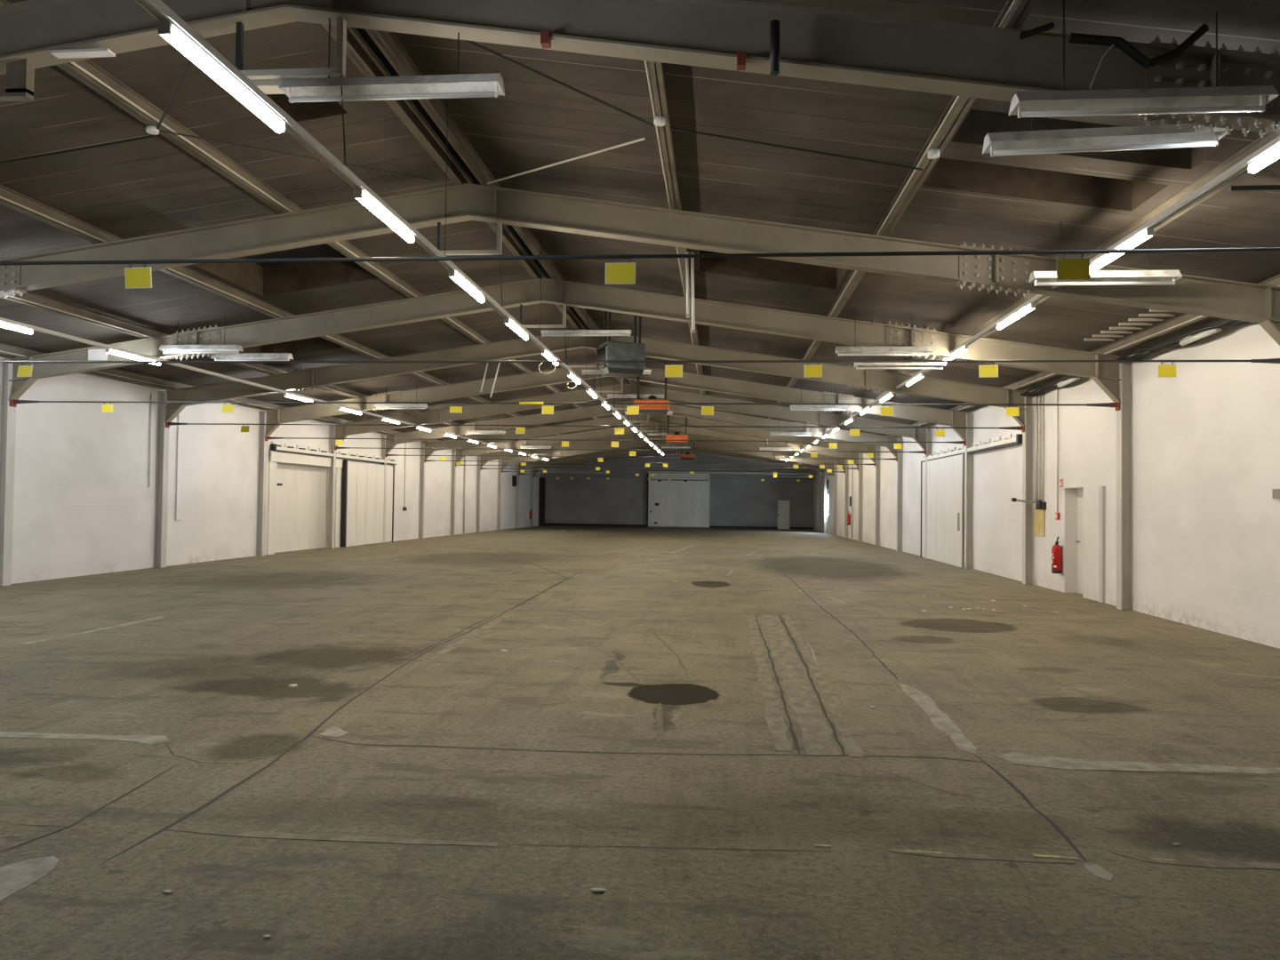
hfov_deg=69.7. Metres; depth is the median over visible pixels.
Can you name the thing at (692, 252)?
tube
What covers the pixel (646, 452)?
frame
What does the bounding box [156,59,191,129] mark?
rod
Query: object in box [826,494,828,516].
window
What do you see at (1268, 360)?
rod
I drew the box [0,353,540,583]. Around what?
wall
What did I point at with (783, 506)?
door
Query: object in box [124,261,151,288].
sign
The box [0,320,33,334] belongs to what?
lamp
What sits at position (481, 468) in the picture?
rod
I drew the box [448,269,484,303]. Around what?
lamp
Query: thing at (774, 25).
pipe stub
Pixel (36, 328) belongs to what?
rail
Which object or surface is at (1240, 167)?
rail
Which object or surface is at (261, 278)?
window
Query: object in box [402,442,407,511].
conduit
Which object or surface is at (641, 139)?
rod
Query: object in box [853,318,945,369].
light
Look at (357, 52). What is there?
purlin
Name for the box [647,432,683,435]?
light
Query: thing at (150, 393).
conduit
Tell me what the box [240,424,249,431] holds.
sign
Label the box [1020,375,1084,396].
cable bundle
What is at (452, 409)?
sign
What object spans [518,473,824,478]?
rod
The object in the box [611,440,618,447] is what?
sign
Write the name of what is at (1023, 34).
strap
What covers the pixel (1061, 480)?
fire sign
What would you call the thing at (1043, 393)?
conduit
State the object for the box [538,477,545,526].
post
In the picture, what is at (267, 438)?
rod
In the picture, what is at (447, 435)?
lamp
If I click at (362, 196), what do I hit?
lamp
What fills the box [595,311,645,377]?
heater
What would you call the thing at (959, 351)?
lamp
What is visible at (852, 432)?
sign
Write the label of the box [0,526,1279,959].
floor
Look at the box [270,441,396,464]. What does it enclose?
door track
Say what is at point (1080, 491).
door
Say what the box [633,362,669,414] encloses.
heater
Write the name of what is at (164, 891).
paper scrap
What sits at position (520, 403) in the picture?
tape
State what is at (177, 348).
light
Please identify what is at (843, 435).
frame
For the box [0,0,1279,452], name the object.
ceiling
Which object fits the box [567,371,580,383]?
lamp
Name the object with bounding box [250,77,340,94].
light
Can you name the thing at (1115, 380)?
frame
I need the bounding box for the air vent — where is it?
[512,475,516,486]
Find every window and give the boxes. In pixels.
[193,243,378,295]
[239,336,343,354]
[265,94,348,121]
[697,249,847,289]
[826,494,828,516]
[922,157,1168,211]
[951,109,1232,169]
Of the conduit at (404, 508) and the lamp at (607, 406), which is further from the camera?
the conduit at (404, 508)
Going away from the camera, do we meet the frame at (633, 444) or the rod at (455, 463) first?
the rod at (455, 463)
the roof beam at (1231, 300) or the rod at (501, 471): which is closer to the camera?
the roof beam at (1231, 300)
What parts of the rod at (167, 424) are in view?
anchor plate, rod, anchor plate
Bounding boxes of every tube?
[480,362,487,391]
[489,360,501,397]
[685,251,689,318]
[690,251,695,333]
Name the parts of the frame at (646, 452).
splice plate, splice plate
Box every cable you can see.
[1068,24,1208,68]
[1089,44,1114,87]
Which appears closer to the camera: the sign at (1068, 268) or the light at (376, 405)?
the sign at (1068, 268)
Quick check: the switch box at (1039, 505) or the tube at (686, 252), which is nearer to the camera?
the tube at (686, 252)
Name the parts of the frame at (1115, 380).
data plate, splice plate, hanger post, splice plate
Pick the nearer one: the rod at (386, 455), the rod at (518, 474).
the rod at (386, 455)
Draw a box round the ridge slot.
[354,27,641,399]
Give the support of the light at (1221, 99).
hanging from the ceiling
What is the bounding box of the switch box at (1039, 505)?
[1035,499,1046,509]
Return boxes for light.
[158,313,243,353]
[209,322,293,360]
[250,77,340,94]
[279,17,504,103]
[374,394,427,408]
[466,414,505,434]
[520,445,551,448]
[540,327,631,336]
[581,369,651,374]
[607,393,663,398]
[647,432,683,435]
[661,446,690,448]
[759,441,791,450]
[770,432,812,436]
[789,385,847,410]
[835,307,932,355]
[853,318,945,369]
[982,117,1227,156]
[1008,0,1279,118]
[1028,221,1182,286]
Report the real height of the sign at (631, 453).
0.198 m
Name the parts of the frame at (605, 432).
splice plate, splice plate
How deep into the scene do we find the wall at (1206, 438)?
14.43 m
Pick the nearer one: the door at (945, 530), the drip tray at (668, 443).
the door at (945, 530)
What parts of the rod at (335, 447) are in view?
rod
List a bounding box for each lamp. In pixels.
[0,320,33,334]
[105,348,160,365]
[158,18,286,132]
[283,392,313,401]
[338,407,361,415]
[353,187,415,243]
[381,417,399,423]
[416,426,431,431]
[444,433,456,438]
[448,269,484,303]
[504,317,528,340]
[541,349,558,365]
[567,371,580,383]
[586,388,597,398]
[601,400,609,409]
[613,411,620,418]
[844,417,853,424]
[860,407,871,415]
[880,392,893,402]
[905,373,924,386]
[942,344,967,363]
[996,302,1035,329]
[1089,227,1153,274]
[1247,142,1279,173]
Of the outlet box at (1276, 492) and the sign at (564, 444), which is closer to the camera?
the outlet box at (1276, 492)
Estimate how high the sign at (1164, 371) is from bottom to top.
0.199 m
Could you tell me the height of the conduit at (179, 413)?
2.656 m
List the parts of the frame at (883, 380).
splice plate, splice plate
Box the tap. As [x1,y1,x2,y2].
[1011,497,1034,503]
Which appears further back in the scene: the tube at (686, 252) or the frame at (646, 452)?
the frame at (646, 452)
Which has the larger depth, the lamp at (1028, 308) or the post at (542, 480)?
the post at (542, 480)
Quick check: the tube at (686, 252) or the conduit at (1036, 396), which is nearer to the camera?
the tube at (686, 252)
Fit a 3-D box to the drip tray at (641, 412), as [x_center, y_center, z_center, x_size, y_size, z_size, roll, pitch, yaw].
[0.328,-1.893,25.591,0.922,0.100,0.440,1,-1,5]
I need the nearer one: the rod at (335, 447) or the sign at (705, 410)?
the sign at (705, 410)
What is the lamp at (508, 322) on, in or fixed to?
attached to the rail at (158, 9)
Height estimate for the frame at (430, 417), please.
5.703 m
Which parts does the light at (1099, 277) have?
plate, suspension rod, suspension rod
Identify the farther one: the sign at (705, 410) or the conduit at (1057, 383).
the conduit at (1057, 383)
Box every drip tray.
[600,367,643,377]
[639,409,668,414]
[665,441,687,445]
[680,457,695,460]
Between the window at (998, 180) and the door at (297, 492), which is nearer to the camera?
the window at (998, 180)
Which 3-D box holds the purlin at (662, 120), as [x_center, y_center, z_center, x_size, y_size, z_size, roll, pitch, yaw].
[2.086,-2.885,30.453,0.137,0.230,74.680,1,-1,5]
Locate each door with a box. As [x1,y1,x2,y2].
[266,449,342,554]
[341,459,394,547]
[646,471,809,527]
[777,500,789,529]
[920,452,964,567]
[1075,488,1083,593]
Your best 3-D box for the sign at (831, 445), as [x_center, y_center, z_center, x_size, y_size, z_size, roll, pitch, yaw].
[5.316,-0.963,25.343,0.216,0.199,0.034,1,-1,8]
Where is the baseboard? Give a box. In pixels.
[544,522,813,529]
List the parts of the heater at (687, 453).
panel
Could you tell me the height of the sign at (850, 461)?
0.199 m
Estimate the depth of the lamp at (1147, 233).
8.94 m
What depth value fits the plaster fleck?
8.24 m
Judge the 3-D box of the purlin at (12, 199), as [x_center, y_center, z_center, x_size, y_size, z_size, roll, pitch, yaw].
[-5.311,-2.636,31.086,0.172,0.230,74.680,1,-1,5]
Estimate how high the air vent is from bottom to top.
0.700 m
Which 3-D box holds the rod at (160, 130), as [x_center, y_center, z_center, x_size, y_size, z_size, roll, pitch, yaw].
[-3.603,-3.546,10.138,0.016,0.334,3.126,-1,-2,45]
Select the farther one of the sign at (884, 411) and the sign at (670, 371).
the sign at (884, 411)
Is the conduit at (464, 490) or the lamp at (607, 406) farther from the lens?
the conduit at (464, 490)
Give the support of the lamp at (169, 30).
attached to the rail at (158, 9)
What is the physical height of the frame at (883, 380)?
5.680 m
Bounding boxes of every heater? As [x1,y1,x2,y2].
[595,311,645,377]
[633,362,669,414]
[665,415,687,445]
[680,441,695,460]
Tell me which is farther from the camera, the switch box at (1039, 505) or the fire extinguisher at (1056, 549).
the switch box at (1039, 505)
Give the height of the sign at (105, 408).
0.199 m
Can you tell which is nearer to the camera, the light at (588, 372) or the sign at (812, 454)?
the light at (588, 372)
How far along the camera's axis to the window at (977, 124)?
8.42 m
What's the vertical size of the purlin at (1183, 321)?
0.180 m
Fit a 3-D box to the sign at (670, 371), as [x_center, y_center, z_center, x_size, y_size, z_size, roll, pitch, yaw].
[0.416,-1.355,11.253,0.216,0.199,0.034,1,-2,8]
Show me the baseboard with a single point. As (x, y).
(546, 524)
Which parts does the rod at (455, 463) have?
rod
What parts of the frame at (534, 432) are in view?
splice plate, splice plate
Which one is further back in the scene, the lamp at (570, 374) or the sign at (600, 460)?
the sign at (600, 460)
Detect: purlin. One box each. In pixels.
[0,0,620,435]
[0,184,575,441]
[0,291,515,441]
[0,343,491,454]
[321,24,636,399]
[364,28,647,399]
[644,60,705,394]
[762,0,1038,429]
[816,131,1279,437]
[871,274,1279,445]
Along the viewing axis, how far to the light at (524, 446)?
45.33 m
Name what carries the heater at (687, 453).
hanging from the ceiling
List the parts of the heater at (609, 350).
casing, panel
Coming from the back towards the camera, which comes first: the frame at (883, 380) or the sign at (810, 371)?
the frame at (883, 380)
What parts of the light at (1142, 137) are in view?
plate, suspension rod, plate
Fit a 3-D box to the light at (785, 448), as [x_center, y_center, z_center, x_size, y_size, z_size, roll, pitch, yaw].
[6.545,-1.823,44.360,1.550,0.798,0.220,1,-1,5]
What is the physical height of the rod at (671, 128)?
0.357 m
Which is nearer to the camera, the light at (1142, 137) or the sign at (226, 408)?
the light at (1142, 137)
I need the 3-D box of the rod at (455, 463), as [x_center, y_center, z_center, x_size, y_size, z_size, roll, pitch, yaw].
[0.654,-0.648,45.090,19.800,0.180,0.140,1,-1,5]
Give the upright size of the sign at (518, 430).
0.197 m
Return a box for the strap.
[1019,22,1054,39]
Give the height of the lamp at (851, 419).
0.082 m
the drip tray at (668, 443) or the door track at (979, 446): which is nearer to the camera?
the door track at (979, 446)
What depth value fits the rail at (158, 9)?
6.47 m
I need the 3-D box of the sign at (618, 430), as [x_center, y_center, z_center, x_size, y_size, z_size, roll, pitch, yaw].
[-0.468,-1.136,21.003,0.216,0.199,0.034,1,-2,3]
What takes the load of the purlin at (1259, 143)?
attached to the ceiling
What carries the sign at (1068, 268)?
hanging from the rod at (1272, 249)
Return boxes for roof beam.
[0,0,1279,138]
[0,183,1279,345]
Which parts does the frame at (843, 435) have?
splice plate, splice plate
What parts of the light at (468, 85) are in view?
plate, suspension rod, suspension rod, plate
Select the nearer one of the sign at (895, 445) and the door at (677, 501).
the sign at (895, 445)
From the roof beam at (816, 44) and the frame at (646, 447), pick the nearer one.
the roof beam at (816, 44)
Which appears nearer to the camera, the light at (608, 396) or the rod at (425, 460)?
the light at (608, 396)
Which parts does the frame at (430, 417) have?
splice plate, splice plate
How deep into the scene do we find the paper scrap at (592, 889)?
4.00 m
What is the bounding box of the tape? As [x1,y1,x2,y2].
[519,401,543,404]
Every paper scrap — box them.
[161,889,172,893]
[590,888,607,891]
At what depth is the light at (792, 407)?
25.11 m
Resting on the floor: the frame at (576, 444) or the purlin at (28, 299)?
the frame at (576, 444)
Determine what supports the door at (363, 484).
in the wall at (84, 503)
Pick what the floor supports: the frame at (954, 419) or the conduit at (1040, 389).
the frame at (954, 419)
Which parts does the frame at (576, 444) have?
splice plate, splice plate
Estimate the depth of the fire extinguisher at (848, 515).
47.92 m
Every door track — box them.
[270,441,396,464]
[920,431,1022,462]
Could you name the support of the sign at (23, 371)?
hanging from the rod at (1268, 360)
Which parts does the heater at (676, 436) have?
panel, casing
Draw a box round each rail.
[0,317,550,459]
[135,0,664,454]
[786,135,1279,459]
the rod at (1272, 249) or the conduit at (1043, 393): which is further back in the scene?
the conduit at (1043, 393)
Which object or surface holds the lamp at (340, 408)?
attached to the rail at (36, 328)
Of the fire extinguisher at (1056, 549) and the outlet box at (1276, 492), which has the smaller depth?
the outlet box at (1276, 492)
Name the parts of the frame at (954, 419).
splice plate, splice plate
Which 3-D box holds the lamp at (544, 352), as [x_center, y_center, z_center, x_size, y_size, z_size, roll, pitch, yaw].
[-1.434,-1.949,14.670,0.068,0.082,1.200,1,-1,5]
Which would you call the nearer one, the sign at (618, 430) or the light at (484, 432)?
the sign at (618, 430)
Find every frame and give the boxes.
[0,277,1132,610]
[153,328,1033,584]
[256,363,973,568]
[326,383,932,558]
[380,400,903,551]
[418,414,880,545]
[450,422,863,541]
[475,430,848,537]
[496,437,837,535]
[514,442,827,533]
[529,448,819,530]
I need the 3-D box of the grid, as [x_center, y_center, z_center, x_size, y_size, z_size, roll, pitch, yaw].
[7.440,-2.334,13.948,0.470,0.035,2.350,1,-1,5]
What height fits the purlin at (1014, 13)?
0.230 m
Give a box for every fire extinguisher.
[847,511,850,525]
[1051,536,1062,573]
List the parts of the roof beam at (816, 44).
data plate, hanger post, splice plate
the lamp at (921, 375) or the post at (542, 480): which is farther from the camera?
the post at (542, 480)
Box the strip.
[1228,184,1279,191]
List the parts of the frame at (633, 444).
splice plate, splice plate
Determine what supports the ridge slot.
attached to the ceiling
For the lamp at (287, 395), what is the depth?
22.34 m
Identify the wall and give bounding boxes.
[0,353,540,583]
[540,451,814,527]
[813,317,1279,648]
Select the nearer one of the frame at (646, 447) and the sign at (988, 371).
the sign at (988, 371)
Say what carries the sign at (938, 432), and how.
hanging from the rod at (167, 424)
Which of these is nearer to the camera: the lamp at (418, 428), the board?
the board
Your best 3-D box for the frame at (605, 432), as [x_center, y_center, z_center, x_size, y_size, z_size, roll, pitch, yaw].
[0.646,0.023,45.075,20.190,5.764,0.200,1,-1,5]
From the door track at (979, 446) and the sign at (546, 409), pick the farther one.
the door track at (979, 446)
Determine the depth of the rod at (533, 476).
64.11 m
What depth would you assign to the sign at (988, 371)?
10.93 m
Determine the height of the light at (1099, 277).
0.704 m
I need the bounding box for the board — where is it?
[1033,508,1045,536]
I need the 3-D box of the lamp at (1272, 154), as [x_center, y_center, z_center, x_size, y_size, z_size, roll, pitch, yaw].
[4.529,-2.327,6.534,0.068,0.082,0.640,1,-1,5]
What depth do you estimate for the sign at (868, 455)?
29.98 m
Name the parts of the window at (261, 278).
pane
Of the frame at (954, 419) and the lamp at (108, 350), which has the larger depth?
the frame at (954, 419)
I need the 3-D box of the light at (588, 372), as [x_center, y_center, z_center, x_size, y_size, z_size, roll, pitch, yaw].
[-0.541,-2.497,21.042,1.600,0.162,0.070,1,-1,5]
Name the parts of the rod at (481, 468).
rod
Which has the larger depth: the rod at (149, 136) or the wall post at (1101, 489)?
the wall post at (1101, 489)
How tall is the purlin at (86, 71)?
0.230 m
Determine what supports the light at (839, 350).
hanging from the ceiling
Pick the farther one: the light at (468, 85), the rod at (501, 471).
the rod at (501, 471)
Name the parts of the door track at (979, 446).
fixing plate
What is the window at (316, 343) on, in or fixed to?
attached to the ceiling
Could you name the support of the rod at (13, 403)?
attached to the frame at (1115, 380)
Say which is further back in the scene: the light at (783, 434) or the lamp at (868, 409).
the light at (783, 434)
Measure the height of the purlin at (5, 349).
0.180 m
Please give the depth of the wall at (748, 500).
67.90 m
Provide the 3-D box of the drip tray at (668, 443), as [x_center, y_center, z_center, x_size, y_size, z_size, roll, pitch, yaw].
[1.602,-1.587,39.992,0.922,0.100,0.440,1,-1,5]
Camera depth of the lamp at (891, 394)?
21.67 m
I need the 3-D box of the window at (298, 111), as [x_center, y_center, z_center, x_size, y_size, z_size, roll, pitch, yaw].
[-3.486,-4.045,9.236,0.880,0.647,0.860,1,-1,5]
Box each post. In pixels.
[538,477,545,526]
[1098,486,1104,603]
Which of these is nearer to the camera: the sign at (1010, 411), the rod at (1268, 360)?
the rod at (1268, 360)
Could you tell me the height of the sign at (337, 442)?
0.198 m
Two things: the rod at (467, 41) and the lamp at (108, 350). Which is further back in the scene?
the lamp at (108, 350)
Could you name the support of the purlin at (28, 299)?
attached to the ceiling
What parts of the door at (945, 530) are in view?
pull handle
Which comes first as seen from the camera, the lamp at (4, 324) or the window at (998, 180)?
the window at (998, 180)
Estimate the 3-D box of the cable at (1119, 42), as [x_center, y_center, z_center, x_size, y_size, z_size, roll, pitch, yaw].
[3.297,-2.855,6.076,0.875,0.284,0.088,1,-1,6]
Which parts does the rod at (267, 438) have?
rod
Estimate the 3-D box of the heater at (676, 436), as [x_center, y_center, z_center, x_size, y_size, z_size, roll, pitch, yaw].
[1.609,-2.283,39.993,0.960,1.492,0.530,1,-1,5]
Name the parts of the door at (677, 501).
guide rail, roller rail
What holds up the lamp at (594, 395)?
attached to the rail at (158, 9)
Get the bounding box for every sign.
[16,364,32,376]
[101,402,113,412]
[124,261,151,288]
[221,404,233,413]
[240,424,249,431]
[335,439,342,445]
[449,406,462,413]
[515,425,525,433]
[541,404,553,414]
[561,440,568,447]
[598,457,603,462]
[604,257,635,284]
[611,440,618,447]
[615,427,623,434]
[626,404,639,414]
[629,451,635,455]
[664,362,682,377]
[701,404,713,415]
[803,361,822,377]
[810,452,817,456]
[829,441,837,448]
[848,459,853,463]
[849,429,859,436]
[866,453,873,457]
[880,405,893,415]
[893,442,902,448]
[935,428,944,436]
[978,362,998,377]
[1005,405,1019,415]
[1056,253,1090,279]
[1059,478,1063,488]
[1157,361,1176,377]
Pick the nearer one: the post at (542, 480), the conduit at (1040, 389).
the conduit at (1040, 389)
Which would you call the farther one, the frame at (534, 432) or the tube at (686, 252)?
the frame at (534, 432)
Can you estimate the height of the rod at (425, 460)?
0.180 m
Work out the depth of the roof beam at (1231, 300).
11.34 m
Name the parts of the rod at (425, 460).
rod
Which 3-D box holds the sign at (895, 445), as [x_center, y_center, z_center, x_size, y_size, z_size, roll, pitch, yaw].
[7.060,-0.945,25.196,0.216,0.197,0.043,1,-1,6]
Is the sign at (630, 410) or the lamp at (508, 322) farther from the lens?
the sign at (630, 410)
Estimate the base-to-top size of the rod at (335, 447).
0.180 m
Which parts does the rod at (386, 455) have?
rod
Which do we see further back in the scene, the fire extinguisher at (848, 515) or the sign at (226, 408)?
the fire extinguisher at (848, 515)
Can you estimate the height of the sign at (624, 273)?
0.199 m
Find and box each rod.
[0,135,154,164]
[0,247,1279,265]
[0,358,1279,363]
[9,396,1119,410]
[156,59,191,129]
[160,129,435,180]
[165,419,1024,432]
[264,434,966,446]
[334,445,926,455]
[384,454,897,461]
[424,458,875,466]
[455,463,858,470]
[463,40,654,127]
[480,466,845,473]
[487,137,645,183]
[501,471,833,476]
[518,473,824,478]
[533,475,816,479]
[670,127,922,170]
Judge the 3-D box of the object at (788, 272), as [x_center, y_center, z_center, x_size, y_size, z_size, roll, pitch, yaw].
[1.982,-3.475,14.021,2.240,0.842,1.460,1,-1,5]
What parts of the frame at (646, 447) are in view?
splice plate, splice plate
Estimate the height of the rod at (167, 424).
0.180 m
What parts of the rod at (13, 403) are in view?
anchor plate, rod, anchor plate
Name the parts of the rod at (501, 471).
rod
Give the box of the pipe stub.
[769,19,779,75]
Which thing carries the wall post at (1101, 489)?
attached to the wall at (1206, 438)
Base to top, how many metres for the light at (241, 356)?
0.865 m
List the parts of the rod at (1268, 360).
rod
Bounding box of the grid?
[1083,309,1174,341]
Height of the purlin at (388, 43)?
0.180 m
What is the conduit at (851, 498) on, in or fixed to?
attached to the wall at (1206, 438)
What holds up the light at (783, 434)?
hanging from the ceiling
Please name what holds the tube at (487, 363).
hanging from the ceiling
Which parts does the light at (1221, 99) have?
plate, suspension rod, suspension rod, plate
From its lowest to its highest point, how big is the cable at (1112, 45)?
0.326 m
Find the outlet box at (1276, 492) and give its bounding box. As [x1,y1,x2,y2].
[1272,488,1279,498]
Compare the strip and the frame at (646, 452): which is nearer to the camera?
the strip
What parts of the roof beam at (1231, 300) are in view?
splice plate, hanger post, splice plate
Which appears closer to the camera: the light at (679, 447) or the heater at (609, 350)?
the heater at (609, 350)
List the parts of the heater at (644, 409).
panel, casing, fan motor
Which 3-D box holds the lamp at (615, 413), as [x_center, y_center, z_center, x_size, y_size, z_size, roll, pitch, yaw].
[-0.605,-1.712,24.271,0.068,0.082,1.200,1,-1,5]
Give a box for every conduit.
[148,392,151,487]
[175,413,181,520]
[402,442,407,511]
[463,456,465,533]
[849,464,853,538]
[1034,391,1038,503]
[1039,389,1040,499]
[1041,392,1044,502]
[1056,383,1058,512]
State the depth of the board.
19.64 m
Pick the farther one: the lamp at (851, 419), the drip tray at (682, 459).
the drip tray at (682, 459)
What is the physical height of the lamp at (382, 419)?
0.082 m
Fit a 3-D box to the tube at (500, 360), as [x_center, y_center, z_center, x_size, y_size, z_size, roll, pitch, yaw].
[-3.783,-2.688,24.088,0.300,1.072,0.051,1,-1,5]

